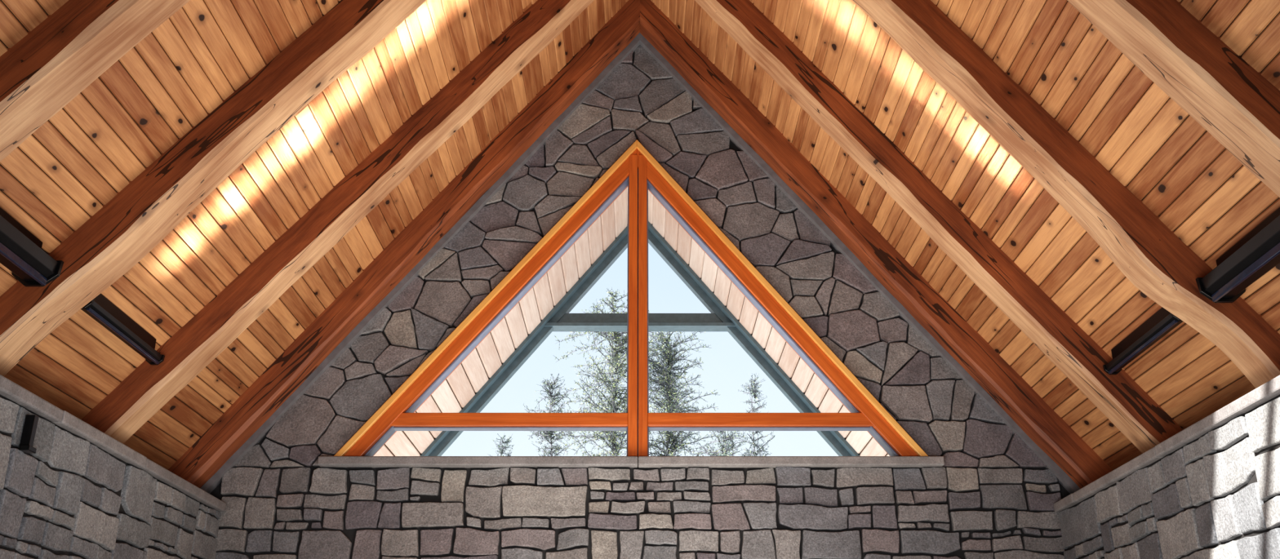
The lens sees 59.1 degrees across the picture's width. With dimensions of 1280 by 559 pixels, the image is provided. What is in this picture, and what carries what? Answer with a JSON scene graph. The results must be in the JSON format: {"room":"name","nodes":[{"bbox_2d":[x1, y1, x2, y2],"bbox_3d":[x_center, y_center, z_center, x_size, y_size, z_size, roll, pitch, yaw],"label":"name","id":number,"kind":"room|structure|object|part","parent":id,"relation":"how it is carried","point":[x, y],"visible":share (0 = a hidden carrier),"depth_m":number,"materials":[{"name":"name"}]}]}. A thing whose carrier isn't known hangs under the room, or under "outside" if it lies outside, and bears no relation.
{"room":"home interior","nodes":[
{"label":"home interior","id":0,"kind":"room"},
{"bbox_2d":[0,0,380,460],"bbox_3d":[-2.292,-2.811,4.981,4.575,5.595,13.500,0,-22,0],"label":"roof","id":1,"kind":"structure","parent":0,"point":[1,0],"depth_m":7.77,"materials":[{"name":"brown wood"}]},
{"bbox_2d":[0,0,628,470],"bbox_3d":[-2.207,-2.829,4.935,4.430,5.442,12.998,0,-22,0],"label":"boards","id":2,"kind":"object","parent":1,"relation":"attached to","point":[359,110],"visible":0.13,"depth_m":8.24,"materials":[{"name":"brown wood"}]},
{"bbox_2d":[0,207,63,286],"bbox_3d":[-3.600,-0.253,6.314,0.290,0.258,0.960,0,-22,0],"label":"uplight","id":3,"kind":"object","parent":2,"relation":"attached to","point":[21,252],"visible":1,"depth_m":6.47,"materials":[{"name":"black metal"}]},
{"bbox_3d":[-3.529,-0.154,6.273,0.024,0.046,0.900,0,-22,0],"label":"rail","id":4,"kind":"part","parent":3,"relation":"part of","materials":[{"name":"black metal"}]},
{"bbox_2d":[0,0,190,161],"bbox_3d":[-2.133,-2.260,6.344,4.269,5.407,0.326,0,-22,-1],"label":"rafter","id":5,"kind":"object","parent":2,"relation":"attached to","point":[66,52],"visible":1,"depth_m":5.79,"materials":[{"name":"brown wood"}]},
{"bbox_2d":[80,293,164,364],"bbox_3d":[-3.600,0.329,7.847,0.134,0.178,1.200,0,-22,0],"label":"uplight","id":6,"kind":"object","parent":2,"relation":"attached to","point":[102,310],"visible":0.74,"depth_m":7.80,"materials":[{"name":"black metal"}]},
{"bbox_3d":[-3.567,0.402,7.818,0.024,0.021,1.140,0,-22,0],"label":"rail","id":7,"kind":"part","parent":6,"relation":"part of","materials":[{"name":"black metal"}]},
{"bbox_2d":[0,0,426,376],"bbox_3d":[-2.133,-1.684,7.764,4.293,5.401,0.336,1,-22,-3],"label":"rafter","id":8,"kind":"object","parent":2,"relation":"attached to","point":[119,235],"visible":0.98,"depth_m":7.20,"materials":[{"name":"brown wood"}]},
{"bbox_2d":[80,0,594,444],"bbox_3d":[-2.132,-1.011,9.407,4.312,5.404,0.306,2,-22,-5],"label":"rafter","id":9,"kind":"object","parent":2,"relation":"attached to","point":[196,344],"visible":0.94,"depth_m":9.03,"materials":[{"name":"brown wood"}]},
{"bbox_2d":[168,0,639,488],"bbox_3d":[-2.133,-0.467,10.740,4.266,5.404,0.257,0,-22,0],"label":"rafter","id":10,"kind":"object","parent":2,"relation":"attached to","point":[260,400],"visible":0.92,"depth_m":10.54,"materials":[{"name":"brown wood"}]},
{"bbox_2d":[373,186,889,456],"bbox_3d":[0.000,0.925,13.015,9.598,5.865,4.200,0,-22,0],"label":"roof overhang","id":11,"kind":"object","parent":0,"point":[545,309],"depth_m":14.77,"materials":[{"name":"white wood"}]},
{"bbox_2d":[209,44,1070,558],"bbox_3d":[0.000,1.240,10.403,8.600,8.788,0.400,0,-22,0],"label":"wall","id":12,"kind":"structure","parent":0,"point":[992,497],"depth_m":10.06,"materials":[{"name":"stone"}]},
{"bbox_2d":[0,374,226,512],"bbox_3d":[-4.027,-0.439,3.932,0.786,0.084,12.946,0,-22,0],"label":"trim","id":13,"kind":"structure","parent":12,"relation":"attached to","point":[9,389],"depth_m":7.62,"materials":[{"name":"stone"}]},
{"bbox_2d":[333,140,636,456],"bbox_3d":[-1.382,0.147,10.795,2.705,3.218,0.300,0,-22,0],"label":"trim","id":14,"kind":"structure","parent":12,"relation":"attached to","point":[386,406],"depth_m":10.60,"materials":[{"name":"orange wood"}]},
{"bbox_2d":[363,175,629,456],"bbox_3d":[-1.269,0.274,10.743,2.474,2.943,0.140,0,-22,0],"label":"bead","id":15,"kind":"object","parent":12,"relation":"attached to","point":[620,189],"visible":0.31,"depth_m":10.70},
{"bbox_2d":[390,413,627,426],"bbox_3d":[-1.220,1.302,10.315,2.224,0.120,0.195,0,-22,0],"label":"rail","id":16,"kind":"object","parent":12,"relation":"attached to","point":[404,420],"visible":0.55,"depth_m":10.23,"materials":[{"name":"brown wood"}]},
{"bbox_2d":[393,426,626,431],"bbox_3d":[-1.220,1.364,10.293,2.224,0.012,0.110,0,-22,0],"label":"bead","id":17,"kind":"object","parent":12,"relation":"attached to","point":[396,428],"visible":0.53,"depth_m":10.26},
{"bbox_2d":[317,456,944,468],"bbox_3d":[-0.080,1.686,10.204,5.560,0.079,0.430,0,-22,0],"label":"sill","id":18,"kind":"structure","parent":12,"relation":"attached to","point":[328,462],"depth_m":10.01,"materials":[{"name":"stone"}]},
{"bbox_2d":[343,149,918,456],"bbox_3d":[-0.080,0.193,10.795,5.167,3.132,0.265,0,-22,0],"label":"window frame","id":19,"kind":"structure","parent":12,"relation":"attached to","point":[429,375],"depth_m":10.61,"materials":[{"name":"brown wood"}]},
{"bbox_2d":[627,155,637,456],"bbox_3d":[-0.066,0.215,10.754,0.084,3.061,0.225,0,-22,0],"label":"mullion","id":20,"kind":"object","parent":19,"relation":"attached to","point":[633,197],"depth_m":10.60,"materials":[{"name":"brown wood"}]},
{"bbox_2d":[638,155,647,456],"bbox_3d":[0.026,0.215,10.754,0.084,3.061,0.225,0,-22,0],"label":"mullion leaf","id":21,"kind":"object","parent":19,"relation":"attached to","point":[642,198],"depth_m":10.61,"materials":[{"name":"orange wood"}]},
{"bbox_2d":[626,172,648,459],"bbox_3d":[-0.020,0.282,10.734,0.200,2.921,0.110,0,-22,0],"label":"mullion bead","id":22,"kind":"object","parent":12,"relation":"attached to","point":[637,172],"visible":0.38,"depth_m":10.60},
{"bbox_2d":[200,32,1079,494],"bbox_3d":[0.000,-0.175,10.813,8.200,5.138,0.110,0,-22,0],"label":"trim","id":23,"kind":"structure","parent":12,"relation":"attached to","point":[1064,479],"depth_m":10.73,"materials":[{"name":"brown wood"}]},
{"bbox_2d":[648,426,871,431],"bbox_3d":[1.124,1.364,10.293,2.113,0.012,0.110,0,-22,0],"label":"bead","id":24,"kind":"object","parent":12,"relation":"attached to","point":[651,428],"visible":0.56,"depth_m":10.26},
{"bbox_2d":[647,413,873,426],"bbox_3d":[1.124,1.302,10.315,2.113,0.120,0.195,0,-22,0],"label":"rail","id":25,"kind":"object","parent":12,"relation":"attached to","point":[654,420],"visible":0.66,"depth_m":10.23,"materials":[{"name":"brown wood"}]},
{"bbox_2d":[637,168,898,456],"bbox_3d":[1.158,0.274,10.743,2.382,2.943,0.140,0,-22,0],"label":"bead","id":26,"kind":"object","parent":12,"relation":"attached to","point":[671,210],"visible":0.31,"depth_m":10.69},
{"bbox_2d":[636,139,928,456],"bbox_3d":[1.272,0.147,10.795,2.606,3.218,0.300,0,-22,0],"label":"trim","id":27,"kind":"structure","parent":12,"relation":"attached to","point":[900,431],"depth_m":10.60,"materials":[{"name":"orange wood"}]},
{"bbox_2d":[1053,375,1279,512],"bbox_3d":[4.028,-0.438,3.932,0.784,0.083,12.946,0,-22,0],"label":"trim","id":28,"kind":"structure","parent":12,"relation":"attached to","point":[1270,389],"depth_m":7.61,"materials":[{"name":"stone"}]},
{"bbox_2d":[922,0,1279,460],"bbox_3d":[2.292,-2.811,4.981,0.100,7.130,13.500,-37,-18,-14],"label":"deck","id":29,"kind":"object","parent":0,"point":[1250,0],"depth_m":7.70,"materials":[{"name":"brown wood"}]},
{"bbox_2d":[650,0,1279,470],"bbox_3d":[2.207,-2.829,4.935,4.430,5.442,12.998,0,-22,0],"label":"boards","id":30,"kind":"object","parent":29,"relation":"attached to","point":[942,140],"visible":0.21,"depth_m":8.29,"materials":[{"name":"brown wood"}]},
{"bbox_2d":[640,0,1112,488],"bbox_3d":[2.133,-0.470,10.740,4.266,5.400,0.253,0,-22,0],"label":"rafter","id":31,"kind":"object","parent":30,"relation":"attached to","point":[1046,428],"visible":0.94,"depth_m":10.54,"materials":[{"name":"brown wood"}]},
{"bbox_2d":[694,0,1182,453],"bbox_3d":[2.133,-0.989,9.460,4.271,5.405,0.298,0,-22,-1],"label":"rafter","id":32,"kind":"object","parent":30,"relation":"attached to","point":[1131,409],"visible":0.94,"depth_m":9.14,"materials":[{"name":"brown wood"}]},
{"bbox_2d":[852,0,1279,388],"bbox_3d":[2.132,-1.654,7.831,4.291,5.405,0.327,1,-22,-3],"label":"rafter","id":33,"kind":"object","parent":30,"relation":"attached to","point":[1150,255],"visible":0.97,"depth_m":7.37,"materials":[{"name":"brown wood"}]},
{"bbox_2d":[1102,307,1182,374],"bbox_3d":[3.600,0.418,8.065,0.134,0.178,1.210,0,-22,0],"label":"uplight","id":34,"kind":"object","parent":30,"relation":"attached to","point":[1162,322],"visible":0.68,"depth_m":8.03,"materials":[{"name":"black metal"}]},
{"bbox_3d":[3.567,0.491,8.035,0.024,0.021,1.150,0,-22,0],"label":"rail","id":35,"kind":"part","parent":34,"relation":"part of","materials":[{"name":"black metal"}]},
{"bbox_2d":[1066,0,1279,197],"bbox_3d":[2.133,-2.215,6.452,4.283,5.408,0.331,1,-22,-2],"label":"rafter","id":36,"kind":"object","parent":30,"relation":"attached to","point":[1228,97],"visible":1,"depth_m":5.95,"materials":[{"name":"brown wood"}]},
{"bbox_2d":[1195,207,1279,302],"bbox_3d":[3.600,-0.164,6.531,0.290,0.258,1.030,0,-22,0],"label":"uplight","id":37,"kind":"object","parent":30,"relation":"attached to","point":[1258,252],"visible":1,"depth_m":6.58,"materials":[{"name":"black metal"}]},
{"bbox_3d":[3.529,-0.066,6.491,0.024,0.046,0.970,0,-22,0],"label":"rail","id":38,"kind":"part","parent":37,"relation":"part of","materials":[{"name":"black metal"}]},
{"bbox_3d":[0.074,2.813,2.631,9.148,0.020,12.998,0,-22,0],"label":"floor","id":39,"kind":"structure","parent":0,"visible":0},
{"bbox_2d":[0,395,217,558],"bbox_3d":[-4.150,1.207,3.288,0.900,3.450,13.000,0,-22,0],"label":"mortar","id":40,"kind":"object","parent":39,"relation":"on","point":[118,493],"visible":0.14,"depth_m":7.40,"materials":[{"name":"black concrete"}]},
{"bbox_2d":[0,397,221,558],"bbox_3d":[-3.650,1.958,5.128,0.100,3.454,8.973,0,-22,0],"label":"stones","id":41,"kind":"object","parent":39,"relation":"on","point":[65,451],"depth_m":7.40},
{"bbox_3d":[-3.635,0.920,6.726,0.070,0.220,0.090,0,-22,0],"label":"wall bracket","id":42,"kind":"part","parent":41,"relation":"part of","materials":[{"name":"black metal"}]},
{"bbox_2d":[1058,396,1279,558],"bbox_3d":[3.677,1.958,5.127,0.062,3.458,8.984,0,-22,0],"label":"stones","id":43,"kind":"object","parent":39,"relation":"on","point":[1221,474],"visible":1,"depth_m":7.41},
{"bbox_2d":[1064,395,1279,558],"bbox_3d":[4.150,1.207,3.288,0.900,3.450,13.000,0,-22,0],"label":"mortar","id":44,"kind":"object","parent":39,"relation":"on","point":[1253,479],"visible":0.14,"depth_m":7.37,"materials":[{"name":"black concrete"}]},
{"label":"outside","id":45,"kind":"structure","parent":0,"visible":0},
{"bbox_3d":[0.000,7.311,13.217,120.000,0.250,150.000,0,-22,0],"label":"ground","id":46,"kind":"structure","parent":45,"visible":0},
{"bbox_2d":[487,433,514,456],"bbox_3d":[-2.733,6.460,21.148,1.131,7.341,1.038,-11,-25,25],"label":"conifer tree","id":47,"kind":"object","parent":46,"relation":"on","point":[500,451],"visible":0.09,"depth_m":22.41,"materials":[{"name":"green plant"}]},
{"bbox_2d":[523,373,579,456],"bbox_3d":[-1.838,6.126,22.393,1.296,8.903,1.390,-2,-22,5],"label":"conifer tree","id":48,"kind":"object","parent":46,"relation":"on","point":[552,401],"visible":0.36,"depth_m":23.64,"materials":[{"name":"green plant"}]},
{"bbox_2d":[554,287,668,456],"bbox_3d":[-0.469,4.982,21.683,2.741,10.490,2.720,12,-25,-26],"label":"conifer tree","id":49,"kind":"object","parent":46,"relation":"on","point":[615,363],"visible":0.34,"depth_m":22.81,"materials":[{"name":"green plant"}]},
{"bbox_2d":[620,331,720,456],"bbox_3d":[0.609,5.519,22.110,2.341,9.812,2.126,11,-24,-24],"label":"conifer tree","id":50,"kind":"object","parent":46,"relation":"on","point":[671,406],"visible":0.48,"depth_m":23.20,"materials":[{"name":"green plant"}]},
{"bbox_2d":[682,431,755,456],"bbox_3d":[1.666,6.316,21.212,1.724,7.661,1.626,0,-22,0],"label":"conifer tree","id":51,"kind":"object","parent":46,"relation":"on","point":[725,437],"visible":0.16,"depth_m":22.32,"materials":[{"name":"green plant"}]},
{"bbox_2d":[737,372,774,456],"bbox_3d":[2.376,6.102,22.302,1.153,8.885,1.209,-12,-25,26],"label":"conifer tree","id":52,"kind":"object","parent":46,"relation":"on","point":[753,393],"visible":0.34,"depth_m":23.68,"materials":[{"name":"green plant"}]}
]}

